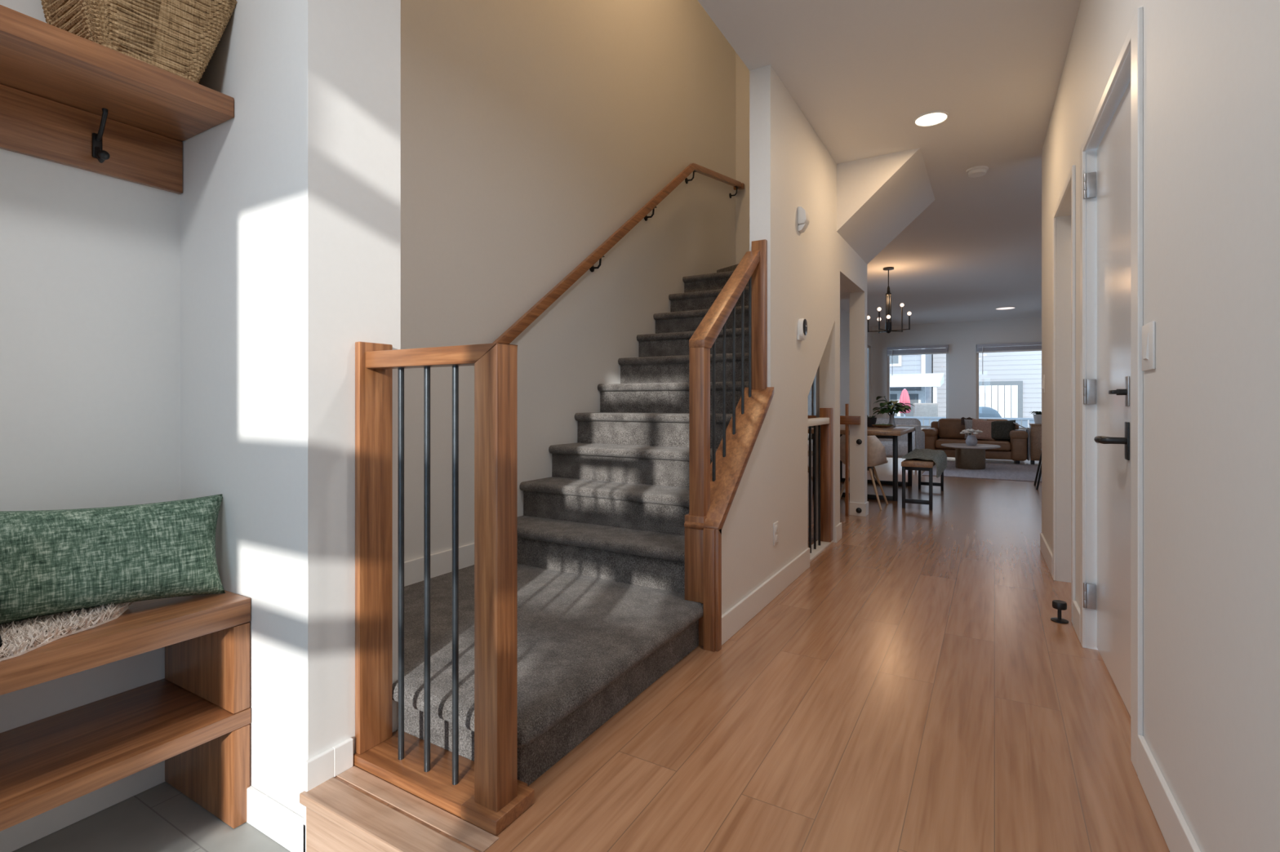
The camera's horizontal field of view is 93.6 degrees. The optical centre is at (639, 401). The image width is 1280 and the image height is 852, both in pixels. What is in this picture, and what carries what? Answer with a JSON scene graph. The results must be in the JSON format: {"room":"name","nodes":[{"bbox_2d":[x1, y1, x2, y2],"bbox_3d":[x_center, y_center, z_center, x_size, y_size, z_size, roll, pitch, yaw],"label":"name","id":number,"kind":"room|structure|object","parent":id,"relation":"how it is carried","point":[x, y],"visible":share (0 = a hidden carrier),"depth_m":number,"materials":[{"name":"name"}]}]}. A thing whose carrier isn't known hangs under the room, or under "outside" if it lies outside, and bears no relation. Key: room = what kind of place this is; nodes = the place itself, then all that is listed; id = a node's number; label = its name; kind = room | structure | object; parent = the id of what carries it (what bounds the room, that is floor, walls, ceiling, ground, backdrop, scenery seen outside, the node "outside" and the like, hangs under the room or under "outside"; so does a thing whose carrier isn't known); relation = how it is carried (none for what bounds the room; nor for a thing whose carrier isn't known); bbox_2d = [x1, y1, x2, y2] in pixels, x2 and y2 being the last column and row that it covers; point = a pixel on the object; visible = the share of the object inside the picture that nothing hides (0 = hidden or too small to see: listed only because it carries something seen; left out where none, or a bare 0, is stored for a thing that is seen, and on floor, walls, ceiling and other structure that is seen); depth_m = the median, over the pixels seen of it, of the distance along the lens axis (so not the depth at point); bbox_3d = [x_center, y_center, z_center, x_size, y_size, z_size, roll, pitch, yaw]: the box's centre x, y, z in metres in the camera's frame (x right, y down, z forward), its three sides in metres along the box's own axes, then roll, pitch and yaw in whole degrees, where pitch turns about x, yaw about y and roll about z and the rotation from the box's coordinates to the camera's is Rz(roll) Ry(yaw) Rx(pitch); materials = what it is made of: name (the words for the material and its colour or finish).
{"room":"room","nodes":[
{"label":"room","id":0,"kind":"room"},
{"bbox_2d":[0,0,180,733],"bbox_3d":[-1.962,-0.200,1.157,0.120,3.000,1.800,0,0,31],"label":"wall","id":1,"kind":"structure","parent":0,"point":[90,261],"depth_m":1.70,"materials":[{"name":"paint"}]},
{"bbox_2d":[0,760,165,851],"bbox_3d":[-1.883,1.127,1.161,0.013,0.095,1.687,0,0,31],"label":"baseboard","id":2,"kind":"structure","parent":1,"relation":"attached to","point":[20,835],"depth_m":1.68,"materials":[{"name":"white paint"}]},
{"bbox_2d":[0,4,234,194],"bbox_3d":[-1.691,-0.765,1.170,0.334,0.220,1.498,0,0,31],"label":"wall shelf","id":3,"kind":"object","parent":1,"relation":"attached to","point":[56,83],"visible":1,"depth_m":1.61,"materials":[{"name":"brown wood"}]},
{"bbox_2d":[92,107,110,163],"bbox_3d":[-1.516,-0.745,1.692,0.065,0.145,0.025,0,0,31],"label":"coat hook","id":4,"kind":"object","parent":3,"relation":"attached to","point":[101,155],"visible":1,"depth_m":1.69,"materials":[{"name":"black metal"}]},
{"bbox_2d":[40,0,237,83],"bbox_3d":[-1.380,-1.015,1.656,0.337,0.287,0.369,0,0,31],"label":"basket","id":5,"kind":"object","parent":3,"relation":"on","point":[180,37],"visible":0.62,"depth_m":1.57,"materials":[{"name":"beige wicker"}]},
{"bbox_2d":[13,782,289,851],"bbox_3d":[-0.776,1.238,0.456,2.900,0.125,1.797,0,0,31],"label":"floor","id":6,"kind":"structure","parent":0,"point":[161,818],"depth_m":1.64,"materials":[{"name":"grey tile"}]},
{"bbox_2d":[0,590,250,831],"bbox_3d":[-1.652,0.861,1.147,0.425,0.622,1.498,0,0,31],"label":"bench","id":7,"kind":"object","parent":6,"relation":"on","point":[196,719],"visible":0.94,"depth_m":1.58,"materials":[{"name":"brown wood"}]},
{"bbox_2d":[0,601,134,662],"bbox_3d":[-1.553,0.529,1.295,0.455,0.041,0.792,0,0,31],"label":"sheepskin throw","id":8,"kind":"object","parent":7,"relation":"on","point":[19,638],"visible":0.52,"depth_m":1.41,"materials":[{"name":"beige fur"}]},
{"bbox_2d":[0,635,2,648],"bbox_3d":[-1.508,0.428,1.138,0.122,0.217,0.420,0,0,31],"label":"pillow","id":9,"kind":"object","parent":8,"relation":"on","point":[1,641],"visible":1,"depth_m":1.30,"materials":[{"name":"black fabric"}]},
{"bbox_2d":[0,493,225,625],"bbox_3d":[-1.399,0.400,1.555,0.176,0.298,0.556,0,0,43],"label":"pillow","id":10,"kind":"object","parent":7,"relation":"on","point":[52,562],"visible":1,"depth_m":1.51,"materials":[{"name":"green fabric"}]},
{"bbox_2d":[0,678,250,831],"bbox_3d":[-1.652,0.880,1.147,0.425,0.044,1.498,0,0,31],"label":"shelf","id":11,"kind":"object","parent":7,"relation":"attached to","point":[49,763],"depth_m":1.53,"materials":[{"name":"brown wood"}]},
{"bbox_2d":[180,0,400,817],"bbox_3d":[-1.157,-1.512,1.889,0.867,5.375,0.280,0,0,31],"label":"wall pier","id":12,"kind":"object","parent":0,"point":[291,203],"visible":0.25,"depth_m":1.65,"materials":[{"name":"paint"}]},
{"bbox_2d":[246,786,306,851],"bbox_3d":[-1.136,1.085,1.743,0.708,0.179,0.075,0,0,31],"label":"baseboard","id":13,"kind":"object","parent":12,"relation":"attached to","point":[278,823],"visible":0.47,"depth_m":1.60,"materials":[{"name":"white paint"}]},
{"bbox_2d":[304,737,353,791],"bbox_3d":[-0.822,0.961,1.592,0.013,0.078,0.131,0,0,31],"label":"baseboard","id":14,"kind":"structure","parent":12,"relation":"attached to","point":[331,763],"depth_m":1.58,"materials":[{"name":"white paint"}]},
{"bbox_2d":[400,0,735,561],"bbox_3d":[-0.209,-1.600,4.233,0.120,5.200,4.720,0,0,31],"label":"wall","id":15,"kind":"structure","parent":0,"point":[532,131],"depth_m":3.52,"materials":[{"name":"paint"}]},
{"bbox_2d":[404,542,474,586],"bbox_3d":[-1.059,0.775,2.661,0.013,0.120,1.150,0,0,31],"label":"baseboard","id":16,"kind":"structure","parent":15,"relation":"attached to","point":[441,563],"depth_m":2.83,"materials":[{"name":"white paint"}]},
{"bbox_2d":[492,163,744,344],"bbox_3d":[0.104,-1.198,4.538,0.110,2.000,3.555,0,0,31],"label":"handrail","id":17,"kind":"object","parent":15,"relation":"attached to","point":[517,327],"visible":0.99,"depth_m":3.91,"materials":[{"name":"brown wood"}]},
{"bbox_2d":[334,457,1169,851],"bbox_3d":[4.065,1.060,6.600,5.100,0.120,13.700,0,0,31],"label":"floor","id":18,"kind":"structure","parent":0,"point":[916,687],"depth_m":1.86,"materials":[{"name":"brown wood"}]},
{"bbox_2d":[306,807,381,851],"bbox_3d":[-0.008,1.099,1.043,1.973,0.153,0.012,0,0,31],"label":"trim","id":19,"kind":"structure","parent":18,"relation":"attached to","point":[322,835],"depth_m":1.48,"materials":[{"name":"brown wood"}]},
{"bbox_2d":[299,766,498,851],"bbox_3d":[0.019,1.009,1.089,1.973,0.026,0.144,0,0,31],"label":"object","id":20,"kind":"structure","parent":18,"relation":"attached to","point":[377,824],"depth_m":1.44,"materials":[{"name":"brown wood"}]},
{"bbox_2d":[353,342,534,835],"bbox_3d":[-0.523,0.417,1.581,0.537,1.165,0.151,0,0,31],"label":"guard","id":21,"kind":"object","parent":18,"relation":"on","point":[486,793],"visible":1,"depth_m":1.52,"materials":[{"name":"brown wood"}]},
{"bbox_2d":[392,263,849,786],"bbox_3d":[0.340,-0.124,3.808,1.257,2.248,4.630,0,0,31],"label":"staircase","id":22,"kind":"structure","parent":18,"relation":"on","point":[604,613],"depth_m":2.72,"materials":[{"name":"grey carpet"}]},
{"bbox_2d":[684,239,773,652],"bbox_3d":[0.425,0.092,2.745,0.156,1.815,0.727,0,0,31],"label":"guard","id":23,"kind":"object","parent":18,"relation":"on","point":[713,487],"visible":1,"depth_m":2.52,"materials":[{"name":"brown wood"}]},
{"bbox_2d":[808,408,833,562],"bbox_3d":[1.148,0.522,3.980,0.095,0.955,0.713,0,0,31],"label":"guard","id":24,"kind":"object","parent":18,"relation":"on","point":[824,423],"visible":0.7,"depth_m":4.19,"materials":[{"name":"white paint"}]},
{"bbox_2d":[808,404,860,516],"bbox_3d":[1.645,0.510,5.351,0.600,0.980,0.050,0,0,31],"label":"guard","id":25,"kind":"object","parent":18,"relation":"on","point":[846,420],"visible":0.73,"depth_m":5.24,"materials":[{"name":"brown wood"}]},
{"bbox_2d":[808,424,919,501],"bbox_3d":[2.547,0.644,6.781,0.940,0.712,1.730,0,0,31],"label":"dining table","id":26,"kind":"object","parent":18,"relation":"on","point":[891,433],"visible":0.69,"depth_m":6.15,"materials":[{"name":"brown wood"}]},
{"bbox_2d":[866,414,876,426],"bbox_3d":[2.631,0.217,6.922,0.188,0.141,0.193,0,0,31],"label":"potted plant","id":27,"kind":"object","parent":26,"relation":"on","point":[870,420],"visible":0.66,"depth_m":6.86,"materials":[{"name":"green plant"}]},
{"bbox_2d":[871,423,893,427],"bbox_3d":[2.694,0.269,6.677,0.230,0.036,0.228,0,0,31],"label":"tray","id":28,"kind":"object","parent":26,"relation":"on","point":[879,425],"visible":1,"depth_m":6.61,"materials":[{"name":"brown wood"}]},
{"bbox_2d":[872,395,913,426],"bbox_3d":[2.901,0.112,6.919,0.466,0.350,0.450,0,0,31],"label":"potted plant","id":29,"kind":"object","parent":26,"relation":"on","point":[900,407],"visible":0.98,"depth_m":6.90,"materials":[{"name":"green plant"}]},
{"bbox_2d":[895,425,920,449],"bbox_3d":[3.149,0.467,7.072,0.243,0.363,0.446,0,0,31],"label":"table runner","id":30,"kind":"object","parent":26,"relation":"on","point":[917,428],"visible":0.7,"depth_m":6.95,"materials":[{"name":"grey fabric"}]},
{"bbox_2d":[840,434,888,510],"bbox_3d":[2.139,0.659,5.794,0.450,0.689,0.425,0,0,31],"label":"dining chair","id":31,"kind":"object","parent":18,"relation":"on","point":[876,452],"visible":0.56,"depth_m":5.62,"materials":[{"name":"beige plastic"}]},
{"bbox_2d":[875,417,924,457],"bbox_3d":[3.877,0.630,9.265,0.890,0.740,0.700,0,0,31],"label":"accent chair","id":32,"kind":"object","parent":18,"relation":"on","point":[903,439],"visible":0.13,"depth_m":9.06,"materials":[{"name":"grey fabric"}]},
{"bbox_2d":[901,458,943,511],"bbox_3d":[2.934,0.781,6.199,0.260,0.437,1.540,0,0,31],"label":"stool","id":33,"kind":"object","parent":18,"relation":"on","point":[918,464],"visible":0.71,"depth_m":5.60,"materials":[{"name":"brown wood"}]},
{"bbox_2d":[901,448,946,478],"bbox_3d":[2.930,0.618,6.161,0.322,0.190,1.190,0,0,31],"label":"throw blanket","id":34,"kind":"object","parent":33,"relation":"on","point":[939,457],"visible":1,"depth_m":6.00,"materials":[{"name":"grey fabric"}]},
{"bbox_2d":[921,418,1027,463],"bbox_3d":[5.697,0.650,10.299,1.565,0.700,0.950,0,0,31],"label":"sofa","id":35,"kind":"object","parent":18,"relation":"on","point":[943,431],"visible":0.5,"depth_m":10.11,"materials":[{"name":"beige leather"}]},
{"bbox_2d":[934,438,965,448],"bbox_3d":[5.386,0.725,10.313,0.545,0.140,0.660,0,0,31],"label":"seat cushion","id":36,"kind":"object","parent":35,"relation":"on","point":[938,442],"depth_m":10.14,"materials":[{"name":"brown leather"}]},
{"bbox_2d":[937,418,966,439],"bbox_3d":[5.569,0.480,10.624,0.545,0.360,0.240,0,0,31],"label":"cushion","id":37,"kind":"object","parent":35,"relation":"on","point":[948,428],"depth_m":10.56,"materials":[{"name":"brown leather"}]},
{"bbox_2d":[960,417,973,425],"bbox_3d":[5.721,0.346,10.511,0.182,0.147,0.260,0,0,31],"label":"throw","id":38,"kind":"object","parent":35,"relation":"on","point":[962,419],"visible":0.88,"depth_m":10.45,"materials":[{"name":"brown fabric"}]},
{"bbox_2d":[964,419,986,438],"bbox_3d":[5.753,0.470,10.312,0.340,0.333,0.140,0,0,25],"label":"throw pillow","id":39,"kind":"object","parent":35,"relation":"on","point":[968,423],"visible":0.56,"depth_m":10.33,"materials":[{"name":"grey fabric"}]},
{"bbox_2d":[971,418,995,440],"bbox_3d":[5.826,0.480,10.199,0.393,0.382,0.162,0,0,23],"label":"throw pillow","id":40,"kind":"object","parent":35,"relation":"on","point":[984,426],"visible":0.85,"depth_m":10.16,"materials":[{"name":"fabric"}]},
{"bbox_2d":[976,418,1008,439],"bbox_3d":[6.044,0.480,10.344,0.543,0.360,0.240,0,0,31],"label":"cushion","id":41,"kind":"object","parent":35,"relation":"on","point":[990,420],"depth_m":10.26,"materials":[{"name":"brown leather"}]},
{"bbox_2d":[977,439,1010,451],"bbox_3d":[5.861,0.725,10.034,0.543,0.140,0.660,0,0,31],"label":"seat cushion","id":42,"kind":"object","parent":35,"relation":"on","point":[1005,445],"depth_m":9.75,"materials":[{"name":"brown leather"}]},
{"bbox_2d":[987,420,1015,440],"bbox_3d":[6.051,0.480,10.066,0.438,0.353,0.167,0,0,37],"label":"throw pillow","id":43,"kind":"object","parent":35,"relation":"on","point":[999,429],"visible":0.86,"depth_m":10.01,"materials":[{"name":"grey fabric"}]},
{"bbox_2d":[1013,422,1029,460],"bbox_3d":[6.229,0.643,9.829,0.219,0.606,0.461,0,0,31],"label":"throw","id":44,"kind":"object","parent":35,"relation":"on","point":[1027,428],"visible":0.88,"depth_m":9.65,"materials":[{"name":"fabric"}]},
{"bbox_2d":[921,461,1041,482],"bbox_3d":[5.409,0.994,8.536,2.350,0.012,2.300,0,0,31],"label":"area rug","id":45,"kind":"object","parent":18,"relation":"on","point":[997,471],"visible":0.31,"depth_m":8.42,"materials":[{"name":"grey carpet"}]},
{"bbox_2d":[941,443,1000,469],"bbox_3d":[4.893,0.815,8.910,0.780,0.344,0.780,0,0,31],"label":"coffee table","id":46,"kind":"object","parent":45,"relation":"on","point":[966,457],"visible":0.89,"depth_m":8.74,"materials":[{"name":"brown wood"}]},
{"bbox_2d":[960,428,982,445],"bbox_3d":[4.835,0.519,8.808,0.266,0.246,0.293,0,0,-37],"label":"flower vase","id":47,"kind":"object","parent":46,"relation":"on","point":[971,440],"visible":1,"depth_m":8.75,"materials":[{"name":"grey ceramic"}]},
{"bbox_2d":[1028,422,1041,464],"bbox_3d":[6.656,0.677,9.567,0.770,0.645,0.477,0,0,31],"label":"base cabinet","id":48,"kind":"object","parent":18,"relation":"on","point":[1035,429],"visible":0.27,"depth_m":9.54,"materials":[{"name":"brown wood"}]},
{"bbox_2d":[1028,411,1041,423],"bbox_3d":[6.429,0.254,9.652,0.301,0.200,0.278,0,0,-12],"label":"potted plant","id":49,"kind":"object","parent":48,"relation":"on","point":[1037,417],"visible":0.71,"depth_m":9.60,"materials":[{"name":"green plant"}]},
{"bbox_2d":[1033,448,1041,489],"bbox_3d":[4.820,0.578,6.863,0.528,0.849,0.447,0,0,31],"label":"metal chair","id":50,"kind":"object","parent":18,"relation":"on","point":[1040,459],"visible":0.14,"depth_m":7.11,"materials":[{"name":"black metal"}]},
{"bbox_2d":[1050,600,1068,623],"bbox_3d":[1.911,0.956,2.739,0.068,0.088,0.067,0,0,31],"label":"door stop","id":51,"kind":"object","parent":18,"relation":"on","point":[1060,606],"visible":1,"depth_m":2.73,"materials":[{"name":"black metal"}]},
{"bbox_2d":[735,52,849,299],"bbox_3d":[1.516,-2.585,5.874,1.187,3.230,0.120,0,0,31],"label":"wall","id":52,"kind":"structure","parent":0,"point":[742,72],"depth_m":6.09,"materials":[{"name":"paint"}]},
{"bbox_2d":[721,64,866,615],"bbox_3d":[1.115,-0.350,3.916,0.110,2.700,3.360,0,0,31],"label":"wall","id":53,"kind":"structure","parent":0,"point":[790,166],"depth_m":3.33,"materials":[{"name":"paint"}]},
{"bbox_2d":[721,547,809,645],"bbox_3d":[0.672,0.943,3.043,0.013,0.115,1.385,0,0,31],"label":"baseboard","id":54,"kind":"structure","parent":53,"relation":"attached to","point":[734,620],"depth_m":2.88,"materials":[{"name":"white paint"}]},
{"bbox_2d":[773,521,778,546],"bbox_3d":[0.702,0.680,3.098,0.009,0.116,0.070,0,0,31],"label":"wall outlet","id":55,"kind":"object","parent":53,"relation":"attached to","point":[775,526],"visible":1,"depth_m":3.08,"materials":[{"name":"white plastic"}]},
{"bbox_2d":[797,318,807,341],"bbox_3d":[0.939,-0.416,3.476,0.034,0.128,0.102,0,0,31],"label":"thermostat","id":56,"kind":"object","parent":53,"relation":"attached to","point":[802,324],"visible":1,"depth_m":3.45,"materials":[{"name":"white plastic"}]},
{"bbox_2d":[797,206,809,233],"bbox_3d":[0.944,-1.049,3.466,0.051,0.140,0.080,0,0,31],"label":"sensor","id":57,"kind":"object","parent":53,"relation":"attached to","point":[803,220],"visible":1,"depth_m":3.44,"materials":[{"name":"white plastic"}]},
{"bbox_2d":[835,522,841,542],"bbox_3d":[1.429,0.943,4.326,0.013,0.115,0.165,0,0,31],"label":"baseboard","id":58,"kind":"structure","parent":53,"relation":"attached to","point":[838,527],"depth_m":4.30,"materials":[{"name":"white paint"}]},
{"bbox_2d":[848,501,868,516],"bbox_3d":[1.933,0.943,5.307,0.140,0.115,0.133,0,0,31],"label":"baseboard","id":59,"kind":"structure","parent":53,"relation":"attached to","point":[852,506],"depth_m":5.26,"materials":[{"name":"white paint"}]},
{"bbox_2d":[856,439,862,444],"bbox_3d":[1.908,0.352,5.243,0.048,0.048,0.028,0,0,31],"label":"bumper cover","id":60,"kind":"object","parent":53,"relation":"attached to","point":[859,442],"visible":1,"depth_m":5.24,"materials":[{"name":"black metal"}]},
{"bbox_2d":[856,507,862,513],"bbox_3d":[1.901,0.950,5.232,0.048,0.048,0.028,0,0,31],"label":"bumper cover","id":61,"kind":"object","parent":53,"relation":"attached to","point":[859,510],"visible":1,"depth_m":5.23,"materials":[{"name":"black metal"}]},
{"bbox_2d":[816,292,851,540],"bbox_3d":[1.596,-0.350,4.869,0.029,2.700,1.230,0,0,31],"label":"wall","id":62,"kind":"structure","parent":0,"point":[818,370],"depth_m":4.34,"materials":[{"name":"paint"}]},
{"bbox_2d":[808,307,872,466],"bbox_3d":[3.085,-0.350,10.097,0.140,2.700,8.750,0,0,31],"label":"wall","id":63,"kind":"structure","parent":0,"point":[844,315],"depth_m":11.29,"materials":[{"name":"paint"}]},
{"bbox_2d":[808,373,816,444],"bbox_3d":[2.506,-0.300,9.115,0.060,1.900,1.250,0,0,31],"label":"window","id":64,"kind":"structure","parent":63,"relation":"in","point":[812,394],"depth_m":9.50,"materials":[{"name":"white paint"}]},
{"bbox_2d":[866,345,869,417],"bbox_3d":[4.715,-0.300,12.862,0.060,1.900,1.750,0,0,31],"label":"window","id":65,"kind":"structure","parent":63,"relation":"in","point":[868,347],"depth_m":13.57,"materials":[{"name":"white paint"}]},
{"bbox_2d":[836,147,935,264],"bbox_3d":[1.936,-1.450,4.686,0.563,0.500,1.200,0,0,31],"label":"ceiling","id":66,"kind":"structure","parent":0,"point":[878,197],"depth_m":4.33,"materials":[{"name":"paint"}]},
{"bbox_2d":[697,0,1080,327],"bbox_3d":[3.561,-1.740,5.864,5.260,0.080,15.560,0,0,31],"label":"ceiling","id":67,"kind":"structure","parent":0,"point":[860,73],"depth_m":3.47,"materials":[{"name":"paint"}]},
{"bbox_2d":[866,266,911,333],"bbox_3d":[3.173,-1.284,7.661,0.474,0.832,0.508,0,0,-6],"label":"chandelier","id":68,"kind":"object","parent":67,"relation":"hanging from","point":[888,295],"visible":0.99,"depth_m":7.63,"materials":[{"name":"black metal"}]},
{"bbox_2d":[913,110,949,127],"bbox_3d":[1.746,-1.696,3.608,0.196,0.009,0.196,0,0,31],"label":"recessed light","id":69,"kind":"object","parent":67,"relation":"in","point":[931,118],"visible":1,"depth_m":3.60,"materials":[{"name":"white plastic"}]},
{"bbox_2d":[915,112,946,125],"bbox_3d":[1.746,-1.698,3.608,0.170,0.004,0.170,0,0,31],"label":"diffuser","id":70,"kind":"object","parent":69,"relation":"attached to","point":[926,118],"depth_m":3.60,"materials":[{"name":"white plastic"}]},
{"bbox_2d":[965,165,988,177],"bbox_3d":[2.468,-1.679,4.404,0.144,0.042,0.143,0,0,31],"label":"smoke detector","id":71,"kind":"object","parent":67,"relation":"attached to","point":[979,171],"visible":1,"depth_m":4.37,"materials":[{"name":"white plastic"}]},
{"bbox_2d":[994,306,1016,310],"bbox_3d":[6.642,-1.696,10.932,0.340,0.009,0.340,0,0,31],"label":"recessed light","id":72,"kind":"object","parent":67,"relation":"in","point":[1001,308],"visible":1,"depth_m":10.91,"materials":[{"name":"white plastic"}]},
{"bbox_2d":[995,306,1013,309],"bbox_3d":[6.642,-1.698,10.932,0.296,0.004,0.296,0,0,31],"label":"diffuser","id":73,"kind":"object","parent":72,"relation":"attached to","point":[1002,308],"depth_m":10.91,"materials":[{"name":"white plastic"}]},
{"bbox_2d":[872,316,1041,430],"bbox_3d":[7.528,-0.350,12.475,5.100,2.700,0.140,0,0,31],"label":"wall","id":74,"kind":"structure","parent":0,"point":[962,338],"depth_m":12.83,"materials":[{"name":"paint"}]},
{"bbox_2d":[887,345,948,427],"bbox_3d":[6.128,-0.320,13.289,1.240,1.800,0.060,0,0,31],"label":"window","id":75,"kind":"structure","parent":74,"relation":"in","point":[947,354],"depth_m":12.97,"materials":[{"name":"white paint"}]},
{"bbox_2d":[887,344,947,355],"bbox_3d":[6.085,-0.899,13.216,1.220,0.638,0.059,0,0,31],"label":"window blind","id":76,"kind":"object","parent":75,"relation":"attached to","point":[929,349],"visible":1,"depth_m":13.19,"materials":[{"name":"white paint"}]},
{"bbox_2d":[976,347,1029,430],"bbox_3d":[8.111,-0.310,12.120,2.335,1.780,0.060,0,0,31],"label":"window","id":77,"kind":"structure","parent":74,"relation":"in","point":[977,354],"depth_m":12.67,"materials":[{"name":"white paint"}]},
{"bbox_2d":[976,342,1041,374],"bbox_3d":[8.068,-0.884,12.047,2.315,0.628,0.059,0,0,31],"label":"window blind","id":78,"kind":"object","parent":77,"relation":"attached to","point":[1030,346],"visible":0.48,"depth_m":12.33,"materials":[{"name":"white paint"}]},
{"bbox_2d":[1041,153,1042,533],"bbox_3d":[3.782,-0.350,3.482,2.420,2.700,0.120,0,0,31],"label":"wall","id":79,"kind":"structure","parent":0,"point":[1042,153],"depth_m":4.11,"materials":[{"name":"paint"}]},
{"bbox_2d":[1042,0,1279,851],"bbox_3d":[1.332,-0.263,1.456,0.130,2.875,5.860,0,0,29],"label":"wall","id":80,"kind":"structure","parent":0,"point":[1211,68],"depth_m":1.19,"materials":[{"name":"paint"}]},
{"bbox_2d":[1042,374,1044,393],"bbox_3d":[2.638,-0.115,3.934,0.011,0.120,0.075,0,0,29],"label":"light switch","id":81,"kind":"object","parent":80,"relation":"attached to","point":[1043,375],"visible":1,"depth_m":3.91,"materials":[{"name":"white plastic"}]},
{"bbox_2d":[1052,164,1075,623],"bbox_3d":[2.138,-0.030,3.042,0.012,2.060,0.805,0,0,29],"label":"trim","id":82,"kind":"structure","parent":80,"relation":"attached to","point":[1071,179],"depth_m":2.70,"materials":[{"name":"white paint"}]},
{"bbox_2d":[1083,80,1130,715],"bbox_3d":[1.611,-0.011,2.046,0.122,1.998,0.877,0,0,31],"label":"door","id":83,"kind":"structure","parent":80,"relation":"in","point":[1113,440],"depth_m":2.08,"materials":[{"name":"paint"}]},
{"bbox_2d":[1080,6,1142,775],"bbox_3d":[1.579,-0.025,2.044,0.012,2.050,1.023,0,0,29],"label":"trim","id":84,"kind":"structure","parent":80,"relation":"attached to","point":[1134,39],"depth_m":1.64,"materials":[{"name":"white paint"}]},
{"bbox_2d":[1040,533,1200,851],"bbox_3d":[1.294,0.943,1.535,0.013,0.115,5.760,0,0,29],"label":"baseboard","id":85,"kind":"structure","parent":80,"relation":"attached to","point":[1177,835],"depth_m":1.42,"materials":[{"name":"white paint"}]},
{"bbox_2d":[1142,320,1155,371],"bbox_3d":[1.297,-0.140,1.539,0.011,0.120,0.115,0,0,29],"label":"light switch","id":86,"kind":"object","parent":80,"relation":"attached to","point":[1148,330],"visible":1,"depth_m":1.52,"materials":[{"name":"white plastic"}]},
{"bbox_3d":[18.968,1.425,32.175,50.000,0.150,45.300,0,0,31],"label":"ground","id":87,"kind":"structure","parent":0,"visible":0},
{"bbox_2d":[899,388,911,416],"bbox_3d":[8.722,0.465,19.816,0.349,1.770,0.349,0,0,-37],"label":"patio umbrella","id":88,"kind":"object","parent":87,"relation":"on","point":[904,397],"visible":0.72,"depth_m":19.73,"materials":[{"name":"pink fabric"}]},
{"bbox_2d":[889,348,944,416],"bbox_3d":[7.951,-1.825,26.829,10.450,6.350,9.700,0,0,31],"label":"neighbor house","id":89,"kind":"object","parent":87,"relation":"on","point":[914,374],"visible":0.13,"depth_m":21.91,"materials":[{"name":"grey"}]},
{"bbox_2d":[913,403,937,426],"bbox_3d":[9.391,0.700,19.770,0.700,1.300,0.500,0,0,31],"label":"storage bench","id":90,"kind":"object","parent":87,"relation":"on","point":[920,410],"visible":0.44,"depth_m":19.55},
{"bbox_2d":[893,416,1035,427],"bbox_3d":[9.755,0.885,16.549,16.000,0.890,0.060,0,0,31],"label":"fence","id":91,"kind":"object","parent":87,"relation":"on","point":[1024,420],"visible":0.04,"depth_m":17.14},
{"bbox_2d":[933,345,1041,427],"bbox_3d":[19.696,-2.325,23.713,14.150,7.350,7.140,0,0,31],"label":"neighbor house","id":92,"kind":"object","parent":87,"relation":"on","point":[1010,384],"visible":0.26,"depth_m":22.96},
{"bbox_2d":[978,406,1001,417],"bbox_3d":[10.000,0.745,17.554,1.054,1.190,0.660,0,0,31],"label":"covered grill","id":93,"kind":"object","parent":87,"relation":"on","point":[984,411],"visible":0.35,"depth_m":17.28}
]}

